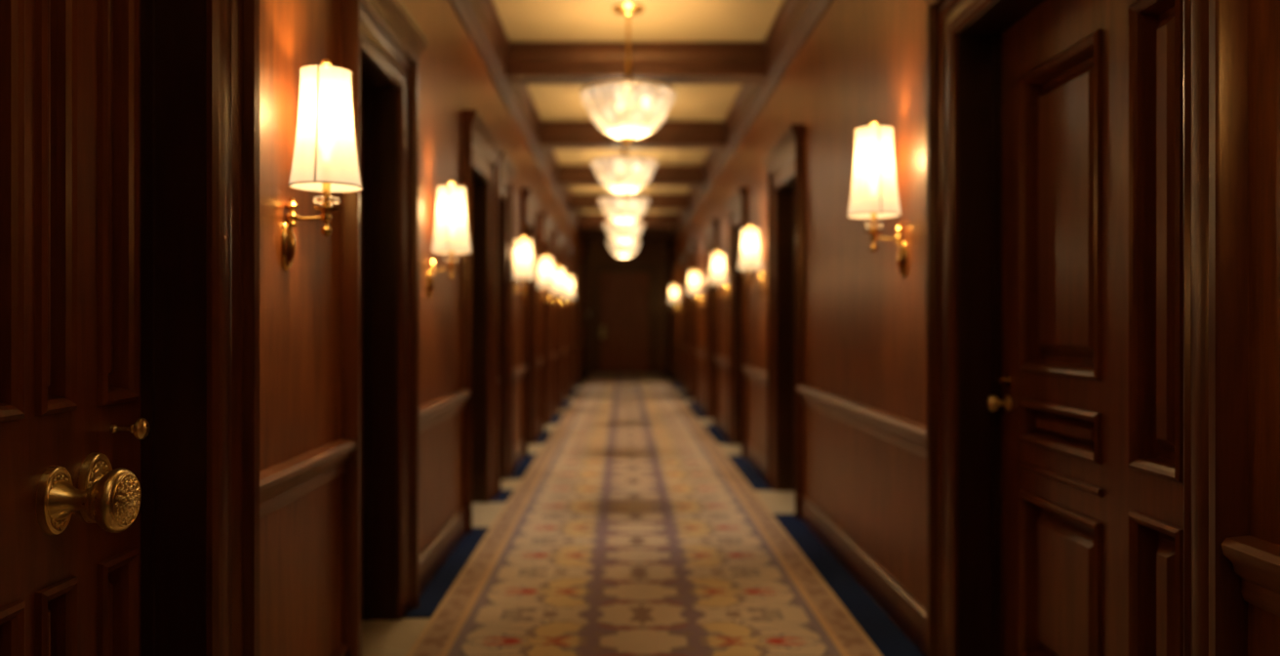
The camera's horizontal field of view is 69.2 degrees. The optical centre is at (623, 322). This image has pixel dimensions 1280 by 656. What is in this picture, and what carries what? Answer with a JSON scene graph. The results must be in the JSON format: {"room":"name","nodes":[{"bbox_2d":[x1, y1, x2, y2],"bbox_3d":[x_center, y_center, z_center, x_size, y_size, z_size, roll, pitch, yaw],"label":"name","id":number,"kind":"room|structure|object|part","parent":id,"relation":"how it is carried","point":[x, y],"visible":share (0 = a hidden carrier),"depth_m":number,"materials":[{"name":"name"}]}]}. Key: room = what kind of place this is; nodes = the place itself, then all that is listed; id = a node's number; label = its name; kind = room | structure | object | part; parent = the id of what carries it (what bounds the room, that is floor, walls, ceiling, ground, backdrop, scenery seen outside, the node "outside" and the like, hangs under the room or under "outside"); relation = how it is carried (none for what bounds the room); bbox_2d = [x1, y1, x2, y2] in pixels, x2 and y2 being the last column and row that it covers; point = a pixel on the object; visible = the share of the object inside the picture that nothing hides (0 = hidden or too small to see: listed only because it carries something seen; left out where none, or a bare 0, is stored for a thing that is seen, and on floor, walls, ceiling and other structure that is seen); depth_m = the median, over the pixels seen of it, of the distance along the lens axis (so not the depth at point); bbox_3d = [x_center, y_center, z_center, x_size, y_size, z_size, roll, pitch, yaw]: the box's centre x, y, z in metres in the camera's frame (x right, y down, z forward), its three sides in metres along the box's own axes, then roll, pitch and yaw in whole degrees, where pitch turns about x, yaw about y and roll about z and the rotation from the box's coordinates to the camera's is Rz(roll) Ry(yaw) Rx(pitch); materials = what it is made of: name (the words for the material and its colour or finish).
{"room":"hotel corridor","nodes":[
{"label":"hotel corridor","id":0,"kind":"room"},
{"bbox_2d":[259,0,585,655],"bbox_3d":[-1.180,-0.465,12.675,0.300,3.630,24.650,0,0,0],"label":"wall","id":1,"kind":"structure","parent":0,"point":[300,305],"depth_m":3.18,"materials":[{"name":"brown wood"}]},
{"bbox_2d":[0,0,259,655],"bbox_3d":[-1.091,-0.004,1.620,0.313,2.708,1.780,0,0,0],"label":"door","id":2,"kind":"structure","parent":1,"relation":"in","point":[130,129],"depth_m":2.21,"materials":[{"name":"brown wood"}]},
{"bbox_3d":[-1.054,0.367,1.920,0.066,0.132,0.132,0,0,0],"label":"knob","id":3,"kind":"part","parent":2,"relation":"part of","materials":[{"name":"gold metal"}]},
{"bbox_3d":[-0.992,-0.004,1.620,0.116,2.708,1.780,0,0,0],"label":"casing","id":4,"kind":"part","parent":2,"relation":"part of","materials":[{"name":"brown wood"}]},
{"bbox_2d":[259,438,357,519],"bbox_3d":[-1.002,0.485,2.935,0.056,0.130,0.902,0,0,0],"label":"trim","id":5,"kind":"structure","parent":1,"relation":"attached to","point":[287,481],"depth_m":2.88,"materials":[{"name":"brown wood"}]},
{"bbox_2d":[280,58,363,271],"bbox_3d":[-0.913,-0.482,2.825,0.236,0.647,0.222,0,0,0],"label":"wall sconce","id":6,"kind":"object","parent":1,"relation":"attached to","point":[326,158],"visible":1,"depth_m":2.76,"materials":[{"name":"white fabric"}]},
{"bbox_3d":[-0.960,-0.321,2.825,0.102,0.015,0.013,0,0,0],"label":"arm","id":7,"kind":"part","parent":6,"relation":"part of","materials":[{"name":"gold metal"}]},
{"bbox_3d":[-0.905,-0.590,2.825,0.216,0.352,0.216,0,0,0],"label":"lamp shade","id":8,"kind":"part","parent":6,"relation":"part of","materials":[{"name":"beige fabric"}]},
{"bbox_2d":[341,0,428,655],"bbox_3d":[-1.091,-0.004,3.900,0.313,2.708,1.080,0,0,0],"label":"door","id":9,"kind":"structure","parent":1,"relation":"in","point":[382,44],"depth_m":4.22,"materials":[{"name":"brown wood"}]},
{"bbox_2d":[419,388,471,432],"bbox_3d":[-1.002,0.485,5.170,0.056,0.130,1.512,0,0,0],"label":"trim","id":10,"kind":"structure","parent":1,"relation":"attached to","point":[434,412],"depth_m":5.10,"materials":[{"name":"brown wood"}]},
{"bbox_2d":[427,180,472,298],"bbox_3d":[-0.916,-0.441,4.900,0.229,0.628,0.215,0,0,0],"label":"wall sconce","id":11,"kind":"object","parent":1,"relation":"attached to","point":[451,236],"visible":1,"depth_m":4.84,"materials":[{"name":"white fabric"}]},
{"bbox_3d":[-0.909,-0.545,4.900,0.210,0.341,0.210,0,0,0],"label":"lamp shade","id":12,"kind":"part","parent":11,"relation":"part of","materials":[{"name":"beige fabric"}]},
{"bbox_2d":[330,366,586,655],"bbox_3d":[-1.015,1.259,12.675,0.030,0.182,24.650,0,0,0],"label":"baseboard","id":13,"kind":"structure","parent":1,"relation":"attached to","point":[436,552],"depth_m":5.21,"materials":[{"name":"brown wood"}]},
{"bbox_2d":[461,109,503,532],"bbox_3d":[-1.091,-0.004,6.545,0.313,2.708,1.290,0,0,0],"label":"door","id":14,"kind":"structure","parent":1,"relation":"in","point":[481,149],"depth_m":6.97,"materials":[{"name":"brown wood"}]},
{"bbox_2d":[497,150,518,492],"bbox_3d":[-1.091,-0.004,7.760,0.313,2.708,0.960,0,0,0],"label":"door","id":15,"kind":"structure","parent":1,"relation":"in","point":[507,171],"depth_m":8.02,"materials":[{"name":"brown wood"}]},
{"bbox_2d":[449,0,588,251],"bbox_3d":[-0.978,-2.096,12.675,0.105,0.372,24.650,0,0,0],"label":"trim","id":16,"kind":"structure","parent":1,"relation":"attached to","point":[480,19],"depth_m":7.80,"materials":[{"name":"brown wood"}]},
{"bbox_2d":[514,364,526,381],"bbox_3d":[-1.002,0.485,8.785,0.056,0.130,1.142,0,0,0],"label":"trim","id":17,"kind":"structure","parent":1,"relation":"attached to","point":[519,370],"depth_m":8.88,"materials":[{"name":"brown wood"}]},
{"bbox_2d":[514,236,535,294],"bbox_3d":[-0.913,-0.470,8.420,0.236,0.647,0.222,0,0,0],"label":"wall sconce","id":18,"kind":"object","parent":1,"relation":"attached to","point":[524,267],"visible":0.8,"depth_m":8.35,"materials":[{"name":"white fabric"}]},
{"bbox_3d":[-0.905,-0.578,8.420,0.216,0.352,0.216,0,0,0],"label":"lamp shade","id":19,"kind":"part","parent":18,"relation":"part of","materials":[{"name":"beige fabric"}]},
{"bbox_2d":[520,188,541,455],"bbox_3d":[-1.091,-0.004,9.950,0.313,2.708,1.240,0,0,0],"label":"door","id":20,"kind":"structure","parent":1,"relation":"in","point":[531,205],"depth_m":10.35,"materials":[{"name":"brown wood"}]},
{"bbox_2d":[538,357,543,368],"bbox_3d":[-1.002,0.485,10.950,0.056,0.130,0.812,0,0,0],"label":"trim","id":21,"kind":"structure","parent":1,"relation":"attached to","point":[540,359],"depth_m":11.12,"materials":[{"name":"brown wood"}]},
{"bbox_2d":[539,211,554,432],"bbox_3d":[-1.091,-0.004,11.950,0.313,2.708,1.240,0,0,0],"label":"door","id":22,"kind":"structure","parent":1,"relation":"in","point":[546,223],"depth_m":12.35,"materials":[{"name":"brown wood"}]},
{"bbox_2d":[538,254,555,300],"bbox_3d":[-0.913,-0.480,10.850,0.236,0.647,0.222,0,0,0],"label":"wall sconce","id":23,"kind":"object","parent":1,"relation":"attached to","point":[545,268],"visible":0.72,"depth_m":10.78,"materials":[{"name":"gold metal"}]},
{"bbox_3d":[-0.905,-0.588,10.850,0.216,0.352,0.216,0,0,0],"label":"lamp shade","id":24,"kind":"part","parent":23,"relation":"part of","materials":[{"name":"beige fabric"}]},
{"bbox_2d":[551,352,557,361],"bbox_3d":[-1.002,0.485,13.050,0.056,0.130,1.012,0,0,0],"label":"trim","id":25,"kind":"structure","parent":1,"relation":"attached to","point":[553,354],"depth_m":13.16,"materials":[{"name":"brown wood"}]},
{"bbox_2d":[553,230,564,414],"bbox_3d":[-1.091,-0.004,14.150,0.313,2.708,1.240,0,0,0],"label":"door","id":26,"kind":"structure","parent":1,"relation":"in","point":[558,238],"depth_m":14.30,"materials":[{"name":"brown wood"}]},
{"bbox_2d":[551,266,566,309],"bbox_3d":[-0.913,-0.480,13.050,0.236,0.647,0.222,0,0,0],"label":"wall sconce","id":27,"kind":"object","parent":1,"relation":"attached to","point":[559,273],"visible":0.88,"depth_m":12.98,"materials":[{"name":"white fabric"}]},
{"bbox_3d":[-0.905,-0.588,13.050,0.216,0.352,0.216,0,0,0],"label":"lamp shade","id":28,"kind":"part","parent":27,"relation":"part of","materials":[{"name":"beige fabric"}]},
{"bbox_2d":[562,243,572,400],"bbox_3d":[-1.091,-0.004,16.500,0.313,2.708,1.240,0,0,0],"label":"door","id":29,"kind":"structure","parent":1,"relation":"in","point":[567,249],"depth_m":16.01,"materials":[{"name":"brown wood"}]},
{"bbox_2d":[561,274,575,311],"bbox_3d":[-0.913,-0.480,15.350,0.236,0.647,0.222,0,0,0],"label":"wall sconce","id":30,"kind":"object","parent":1,"relation":"attached to","point":[569,279],"visible":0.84,"depth_m":15.28,"materials":[{"name":"white fabric"}]},
{"bbox_3d":[-0.905,-0.588,15.350,0.216,0.352,0.216,0,0,0],"label":"lamp shade","id":31,"kind":"part","parent":30,"relation":"part of","materials":[{"name":"beige fabric"}]},
{"bbox_2d":[571,254,579,390],"bbox_3d":[-1.091,-0.004,19.000,0.313,2.708,1.240,0,0,0],"label":"door","id":32,"kind":"structure","parent":1,"relation":"in","point":[575,259],"depth_m":19.34,"materials":[{"name":"brown wood"}]},
{"bbox_2d":[577,263,584,382],"bbox_3d":[-1.091,-0.004,21.600,0.313,2.708,1.240,0,0,0],"label":"door","id":33,"kind":"structure","parent":1,"relation":"in","point":[580,266],"depth_m":21.01,"materials":[{"name":"brown wood"}]},
{"bbox_2d":[582,372,590,379],"bbox_3d":[-0.941,1.346,23.512,0.127,0.008,2.976,0,0,0],"label":"trim","id":34,"kind":"structure","parent":1,"relation":"attached to","point":[586,375],"depth_m":23.40,"materials":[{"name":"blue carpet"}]},
{"bbox_2d":[533,431,552,443],"bbox_3d":[-0.941,1.346,10.950,0.127,0.008,1.152,0,0,0],"label":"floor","id":35,"kind":"structure","parent":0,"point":[543,436],"depth_m":10.85,"materials":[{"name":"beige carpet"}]},
{"bbox_2d":[548,413,563,424],"bbox_3d":[-0.941,1.346,13.050,0.127,0.008,1.352,0,0,0],"label":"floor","id":36,"kind":"structure","parent":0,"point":[555,420],"depth_m":12.94,"materials":[{"name":"blue carpet"}]},
{"bbox_2d":[560,400,572,408],"bbox_3d":[-0.941,1.346,15.325,0.127,0.008,1.502,0,0,0],"label":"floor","id":37,"kind":"structure","parent":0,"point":[566,404],"depth_m":15.27,"materials":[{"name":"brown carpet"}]},
{"bbox_2d":[568,390,579,397],"bbox_3d":[-0.941,1.346,17.750,0.127,0.008,1.652,0,0,0],"label":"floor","id":38,"kind":"structure","parent":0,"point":[574,393],"depth_m":17.59,"materials":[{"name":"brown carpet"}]},
{"bbox_2d":[360,379,795,655],"bbox_3d":[0.105,1.400,12.325,2.870,0.100,25.750,0,0,0],"label":"floor","id":39,"kind":"structure","parent":0,"point":[379,637],"depth_m":6.27,"materials":[{"name":"beige patterned carpet"}]},
{"bbox_2d":[403,526,489,617],"bbox_3d":[-0.941,1.346,5.170,0.127,0.008,1.852,0,0,0],"label":"carpet","id":40,"kind":"structure","parent":39,"relation":"on","point":[432,595],"depth_m":4.91,"materials":[{"name":"blue carpet"}]},
{"bbox_2d":[490,489,514,501],"bbox_3d":[-0.941,1.346,7.235,0.127,0.008,0.482,0,0,0],"label":"carpet","id":41,"kind":"structure","parent":39,"relation":"on","point":[503,496],"depth_m":7.18,"materials":[{"name":"blue carpet"}]},
{"bbox_2d":[507,453,537,478],"bbox_3d":[-0.941,1.346,8.785,0.127,0.008,1.482,0,0,0],"label":"carpet","id":42,"kind":"object","parent":39,"relation":"on","point":[526,461],"depth_m":8.70,"materials":[{"name":"blue carpet"}]},
{"bbox_2d":[406,372,882,655],"bbox_3d":[0.085,1.343,12.500,1.916,0.012,24.700,0,0,0],"label":"carpet runner","id":43,"kind":"object","parent":39,"relation":"on","point":[630,531],"visible":1,"depth_m":5.26,"materials":[{"name":"beige carpet"}]},
{"bbox_2d":[662,372,674,379],"bbox_3d":[1.131,1.346,23.562,0.167,0.008,2.876,0,0,0],"label":"trim","id":44,"kind":"structure","parent":39,"relation":"on","point":[667,376],"depth_m":23.40,"materials":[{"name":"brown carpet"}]},
{"bbox_2d":[669,381,682,389],"bbox_3d":[1.131,1.346,20.050,0.167,0.008,2.452,0,0,0],"label":"trim","id":45,"kind":"structure","parent":39,"relation":"on","point":[675,384],"depth_m":19.92,"materials":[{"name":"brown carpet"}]},
{"bbox_2d":[678,392,691,399],"bbox_3d":[1.131,1.346,17.250,0.167,0.008,1.452,0,0,0],"label":"trim","id":46,"kind":"structure","parent":39,"relation":"on","point":[683,395],"depth_m":17.11,"materials":[{"name":"blue carpet"}]},
{"bbox_2d":[685,401,709,418],"bbox_3d":[1.131,1.346,14.400,0.167,0.008,2.552,0,0,0],"label":"carpet","id":47,"kind":"structure","parent":39,"relation":"on","point":[700,414],"depth_m":14.25,"materials":[{"name":"blue carpet"}]},
{"bbox_2d":[702,424,732,443],"bbox_3d":[1.131,1.346,11.300,0.167,0.008,1.952,0,0,0],"label":"carpet","id":48,"kind":"structure","parent":39,"relation":"on","point":[715,432],"depth_m":11.13,"materials":[{"name":"blue carpet"}]},
{"bbox_2d":[726,454,773,490],"bbox_3d":[1.131,1.346,8.450,0.167,0.008,1.952,0,0,0],"label":"carpet","id":49,"kind":"object","parent":39,"relation":"on","point":[746,469],"depth_m":8.25,"materials":[{"name":"blue carpet"}]},
{"bbox_2d":[771,513,923,655],"bbox_3d":[1.131,1.346,4.990,0.167,0.008,3.072,0,0,0],"label":"carpet","id":50,"kind":"structure","parent":39,"relation":"on","point":[884,633],"depth_m":4.59,"materials":[{"name":"blue carpet"}]},
{"bbox_2d":[575,381,585,387],"bbox_3d":[-0.941,1.346,20.300,0.127,0.008,1.752,0,0,0],"label":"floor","id":51,"kind":"structure","parent":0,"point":[580,384],"depth_m":20.24,"materials":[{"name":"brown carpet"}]},
{"bbox_2d":[585,240,669,372],"bbox_3d":[0.105,-0.540,25.100,2.870,3.780,0.200,0,0,0],"label":"wall","id":52,"kind":"structure","parent":0,"point":[598,252],"depth_m":25.00,"materials":[{"name":"brown wood"}]},
{"bbox_2d":[593,265,656,372],"bbox_3d":[0.030,-0.105,24.936,1.700,2.910,0.131,0,0,0],"label":"door","id":53,"kind":"structure","parent":52,"relation":"in","point":[624,297],"depth_m":24.96,"materials":[{"name":"brown wood"}]},
{"bbox_3d":[-0.560,0.250,24.962,0.110,0.330,0.016,0,0,0],"label":"push plate","id":54,"kind":"part","parent":53,"relation":"part of","materials":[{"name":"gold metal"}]},
{"bbox_2d":[492,0,784,212],"bbox_3d":[0.105,-2.355,12.325,2.870,0.150,25.750,0,0,0],"label":"ceiling","id":55,"kind":"structure","parent":0,"point":[522,20],"depth_m":7.28,"materials":[{"name":"beige paint"}]},
{"bbox_2d":[606,240,640,260],"bbox_3d":[0.010,-1.777,18.900,0.687,1.006,0.692,0,0,-23],"label":"pendant light","id":56,"kind":"object","parent":55,"relation":"hanging from","point":[617,248],"visible":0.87,"depth_m":18.69,"materials":[{"name":"beige glass"}]},
{"bbox_2d":[591,140,657,199],"bbox_3d":[0.010,-1.777,9.550,0.687,1.006,0.692,0,0,-23],"label":"pendant light","id":57,"kind":"object","parent":55,"relation":"hanging from","point":[623,174],"visible":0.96,"depth_m":9.33,"materials":[{"name":"beige glass"}]},
{"bbox_3d":[0.010,-1.792,9.550,0.060,0.895,0.059,0,0,0],"label":"stem","id":58,"kind":"part","parent":57,"relation":"part of","materials":[{"name":"gold metal"}]},
{"bbox_3d":[0.010,-1.504,9.550,0.682,0.325,0.694,0,0,0],"label":"lamp shade","id":59,"kind":"part","parent":57,"relation":"part of","materials":[{"name":"beige glass"}]},
{"bbox_2d":[599,151,649,228],"bbox_3d":[0.010,-1.777,12.450,0.687,1.006,0.692,0,0,-23],"label":"pendant light","id":60,"kind":"object","parent":55,"relation":"hanging from","point":[620,210],"visible":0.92,"depth_m":12.23,"materials":[{"name":"beige glass"}]},
{"bbox_3d":[0.010,-1.504,12.450,0.682,0.325,0.694,0,0,0],"label":"lamp shade","id":61,"kind":"part","parent":60,"relation":"part of","materials":[{"name":"beige glass"}]},
{"bbox_2d":[603,220,644,246],"bbox_3d":[0.010,-1.777,15.500,0.687,1.006,0.692,0,0,-29],"label":"pendant light","id":62,"kind":"object","parent":55,"relation":"hanging from","point":[632,230],"visible":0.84,"depth_m":15.28,"materials":[{"name":"beige glass"}]},
{"bbox_2d":[583,227,672,239],"bbox_3d":[0.105,-2.152,22.360,2.210,0.260,0.380,0,0,0],"label":"ceiling beam","id":63,"kind":"structure","parent":55,"relation":"attached to","point":[589,233],"depth_m":22.18,"materials":[{"name":"brown wood"}]},
{"bbox_2d":[580,2,676,147],"bbox_3d":[0.035,-1.777,6.720,0.687,1.006,0.692,0,0,23],"label":"pendant light","id":64,"kind":"object","parent":55,"relation":"hanging from","point":[627,109],"visible":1,"depth_m":6.52,"materials":[{"name":"frosted glass"},{"name":"polished brass"}]},
{"bbox_3d":[0.035,-1.792,6.720,0.060,0.895,0.059,0,0,0],"label":"stem","id":65,"kind":"part","parent":64,"relation":"part of","materials":[{"name":"gold metal"}]},
{"bbox_3d":[0.035,-1.504,6.720,0.682,0.325,0.694,0,0,0],"label":"lamp shade","id":66,"kind":"part","parent":64,"relation":"part of","materials":[{"name":"beige glass"}]},
{"bbox_2d":[576,212,679,227],"bbox_3d":[0.105,-2.152,19.430,2.210,0.260,0.380,0,0,0],"label":"ceiling beam","id":67,"kind":"structure","parent":55,"relation":"attached to","point":[583,220],"depth_m":19.25,"materials":[{"name":"brown wood"}]},
{"bbox_2d":[568,193,689,210],"bbox_3d":[0.105,-2.152,16.500,2.210,0.260,0.380,0,0,0],"label":"ceiling beam","id":68,"kind":"structure","parent":55,"relation":"attached to","point":[577,201],"depth_m":16.32,"materials":[{"name":"brown wood"}]},
{"bbox_2d":[557,164,704,186],"bbox_3d":[0.105,-2.152,13.570,2.210,0.260,0.380,0,0,0],"label":"ceiling beam","id":69,"kind":"structure","parent":55,"relation":"attached to","point":[567,175],"depth_m":13.40,"materials":[{"name":"brown wood"}]},
{"bbox_2d":[537,120,727,149],"bbox_3d":[0.105,-2.152,10.640,2.210,0.260,0.380,0,0,0],"label":"ceiling beam","id":70,"kind":"structure","parent":55,"relation":"attached to","point":[552,135],"depth_m":10.47,"materials":[{"name":"brown wood"}]},
{"bbox_2d":[504,41,767,83],"bbox_3d":[0.105,-2.152,7.710,2.210,0.260,0.380,0,0,0],"label":"ceiling beam","id":71,"kind":"structure","parent":55,"relation":"attached to","point":[525,62],"depth_m":7.53,"materials":[{"name":"brown wood"}]},
{"bbox_2d":[669,0,1279,655],"bbox_3d":[1.390,-0.465,12.675,0.300,3.630,24.650,0,0,0],"label":"wall","id":72,"kind":"structure","parent":0,"point":[863,61],"depth_m":4.57,"materials":[{"name":"brown wood"}]},
{"bbox_2d":[671,263,678,381],"bbox_3d":[1.300,-0.004,21.700,0.313,2.708,1.240,0,0,0],"label":"door","id":73,"kind":"structure","parent":72,"relation":"in","point":[674,266],"depth_m":21.11,"materials":[{"name":"brown wood"}]},
{"bbox_2d":[669,284,679,313],"bbox_3d":[1.123,-0.530,20.500,0.236,0.647,0.222,0,0,0],"label":"wall sconce","id":74,"kind":"object","parent":72,"relation":"attached to","point":[673,297],"visible":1,"depth_m":20.43,"materials":[{"name":"gold metal"}]},
{"bbox_3d":[1.115,-0.638,20.500,0.216,0.352,0.216,0,0,0],"label":"lamp shade","id":75,"kind":"part","parent":74,"relation":"part of","materials":[{"name":"beige fabric"}]},
{"bbox_2d":[675,341,680,348],"bbox_3d":[1.212,0.485,20.050,0.056,0.130,2.112,0,0,0],"label":"trim","id":76,"kind":"structure","parent":72,"relation":"attached to","point":[678,343],"depth_m":20.29,"materials":[{"name":"brown wood"}]},
{"bbox_2d":[679,251,687,393],"bbox_3d":[1.300,-0.004,18.400,0.313,2.708,1.240,0,0,0],"label":"door","id":77,"kind":"structure","parent":72,"relation":"in","point":[683,258],"depth_m":18.80,"materials":[{"name":"brown wood"}]},
{"bbox_2d":[686,241,697,402],"bbox_3d":[1.300,-0.004,16.100,0.313,2.708,1.240,0,0,0],"label":"door","id":78,"kind":"structure","parent":72,"relation":"in","point":[692,248],"depth_m":16.50,"materials":[{"name":"brown wood"}]},
{"bbox_2d":[686,269,701,309],"bbox_3d":[1.123,-0.530,14.700,0.236,0.647,0.222,0,0,0],"label":"wall sconce","id":79,"kind":"object","parent":72,"relation":"attached to","point":[694,281],"visible":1,"depth_m":14.63,"materials":[{"name":"gold metal"}]},
{"bbox_3d":[1.115,-0.638,14.700,0.216,0.352,0.216,0,0,0],"label":"lamp shade","id":80,"kind":"part","parent":79,"relation":"part of","materials":[{"name":"beige fabric"}]},
{"bbox_2d":[694,348,705,359],"bbox_3d":[1.212,0.485,14.400,0.056,0.130,2.212,0,0,0],"label":"trim","id":81,"kind":"structure","parent":72,"relation":"attached to","point":[700,353],"depth_m":14.53,"materials":[{"name":"brown wood"}]},
{"bbox_2d":[703,218,719,425],"bbox_3d":[1.300,-0.004,12.700,0.313,2.708,1.240,0,0,0],"label":"door","id":82,"kind":"structure","parent":72,"relation":"in","point":[710,229],"depth_m":13.10,"materials":[{"name":"brown wood"}]},
{"bbox_2d":[709,250,727,303],"bbox_3d":[1.123,-0.530,10.900,0.236,0.647,0.222,0,0,0],"label":"wall sconce","id":83,"kind":"object","parent":72,"relation":"attached to","point":[718,275],"visible":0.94,"depth_m":10.83,"materials":[{"name":"white fabric"}]},
{"bbox_3d":[1.115,-0.638,10.900,0.216,0.352,0.216,0,0,0],"label":"lamp shade","id":84,"kind":"part","parent":83,"relation":"part of","materials":[{"name":"beige fabric"}]},
{"bbox_2d":[714,355,727,369],"bbox_3d":[1.212,0.485,11.300,0.056,0.130,1.612,0,0,0],"label":"trim","id":85,"kind":"structure","parent":72,"relation":"attached to","point":[722,361],"depth_m":11.34,"materials":[{"name":"brown wood"}]},
{"bbox_2d":[723,186,748,457],"bbox_3d":[1.300,-0.004,9.875,0.313,2.708,1.290,0,0,0],"label":"door","id":86,"kind":"structure","parent":72,"relation":"in","point":[736,205],"depth_m":10.30,"materials":[{"name":"brown wood"}]},
{"bbox_2d":[666,0,833,251],"bbox_3d":[1.188,-2.096,12.675,0.105,0.372,24.650,0,0,0],"label":"trim","id":87,"kind":"structure","parent":72,"relation":"attached to","point":[795,20],"depth_m":7.82,"materials":[{"name":"brown wood"}]},
{"bbox_2d":[737,225,764,298],"bbox_3d":[1.123,-0.540,8.150,0.236,0.647,0.222,0,0,0],"label":"wall sconce","id":88,"kind":"object","parent":72,"relation":"attached to","point":[749,260],"visible":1,"depth_m":8.08,"materials":[{"name":"gold metal"}]},
{"bbox_3d":[1.115,-0.648,8.150,0.216,0.352,0.216,0,0,0],"label":"lamp shade","id":89,"kind":"part","parent":88,"relation":"part of","materials":[{"name":"beige fabric"}]},
{"bbox_2d":[742,364,766,387],"bbox_3d":[1.212,0.485,8.450,0.056,0.130,1.612,0,0,0],"label":"trim","id":90,"kind":"structure","parent":72,"relation":"attached to","point":[756,375],"depth_m":8.44,"materials":[{"name":"brown wood"}]},
{"bbox_2d":[761,123,804,519],"bbox_3d":[1.300,-0.004,7.000,0.313,2.708,1.340,0,0,0],"label":"door","id":91,"kind":"structure","parent":72,"relation":"in","point":[783,163],"depth_m":7.45,"materials":[{"name":"brown wood"}]},
{"bbox_2d":[668,366,925,655],"bbox_3d":[1.225,1.259,12.675,0.030,0.182,24.650,0,0,0],"label":"baseboard","id":92,"kind":"structure","parent":72,"relation":"attached to","point":[904,610],"depth_m":4.76,"materials":[{"name":"brown wood"}]},
{"bbox_2d":[796,384,925,457],"bbox_3d":[1.212,0.485,4.990,0.056,0.130,2.732,0,0,0],"label":"trim","id":93,"kind":"structure","parent":72,"relation":"attached to","point":[910,435],"depth_m":4.52,"materials":[{"name":"brown wood"}]},
{"bbox_2d":[845,120,907,278],"bbox_3d":[1.114,-0.548,4.090,0.255,0.699,0.240,0,0,0],"label":"wall sconce","id":94,"kind":"object","parent":72,"relation":"attached to","point":[873,192],"visible":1,"depth_m":4.02,"materials":[{"name":"white fabric"}]},
{"bbox_3d":[1.105,-0.664,4.090,0.233,0.380,0.233,0,0,0],"label":"lamp shade","id":95,"kind":"part","parent":94,"relation":"part of","materials":[{"name":"beige fabric"}]},
{"bbox_3d":[1.165,-0.373,4.090,0.110,0.017,0.014,0,0,0],"label":"arm","id":96,"kind":"part","parent":94,"relation":"part of","materials":[{"name":"gold metal"}]},
{"bbox_2d":[923,0,1247,655],"bbox_3d":[1.300,-0.004,2.730,0.313,2.708,1.840,0,0,0],"label":"door","id":97,"kind":"structure","parent":72,"relation":"in","point":[1087,160],"depth_m":2.80,"materials":[{"name":"brown wood"}]},
{"bbox_3d":[1.359,0.290,3.360,0.072,0.062,0.062,0,0,0],"label":"knob","id":98,"kind":"part","parent":97,"relation":"part of","materials":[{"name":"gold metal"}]},
{"bbox_3d":[1.387,0.495,2.970,0.016,0.026,0.540,0,0,0],"label":"rail moulding","id":99,"kind":"part","parent":97,"relation":"part of","materials":[{"name":"brown wood"}]},
{"bbox_2d":[1221,534,1279,616],"bbox_3d":[1.212,0.485,1.093,0.056,0.130,1.486,0,0,0],"label":"trim","id":100,"kind":"structure","parent":72,"relation":"attached to","point":[1256,560],"depth_m":1.77,"materials":[{"name":"brown wood"}]}
]}

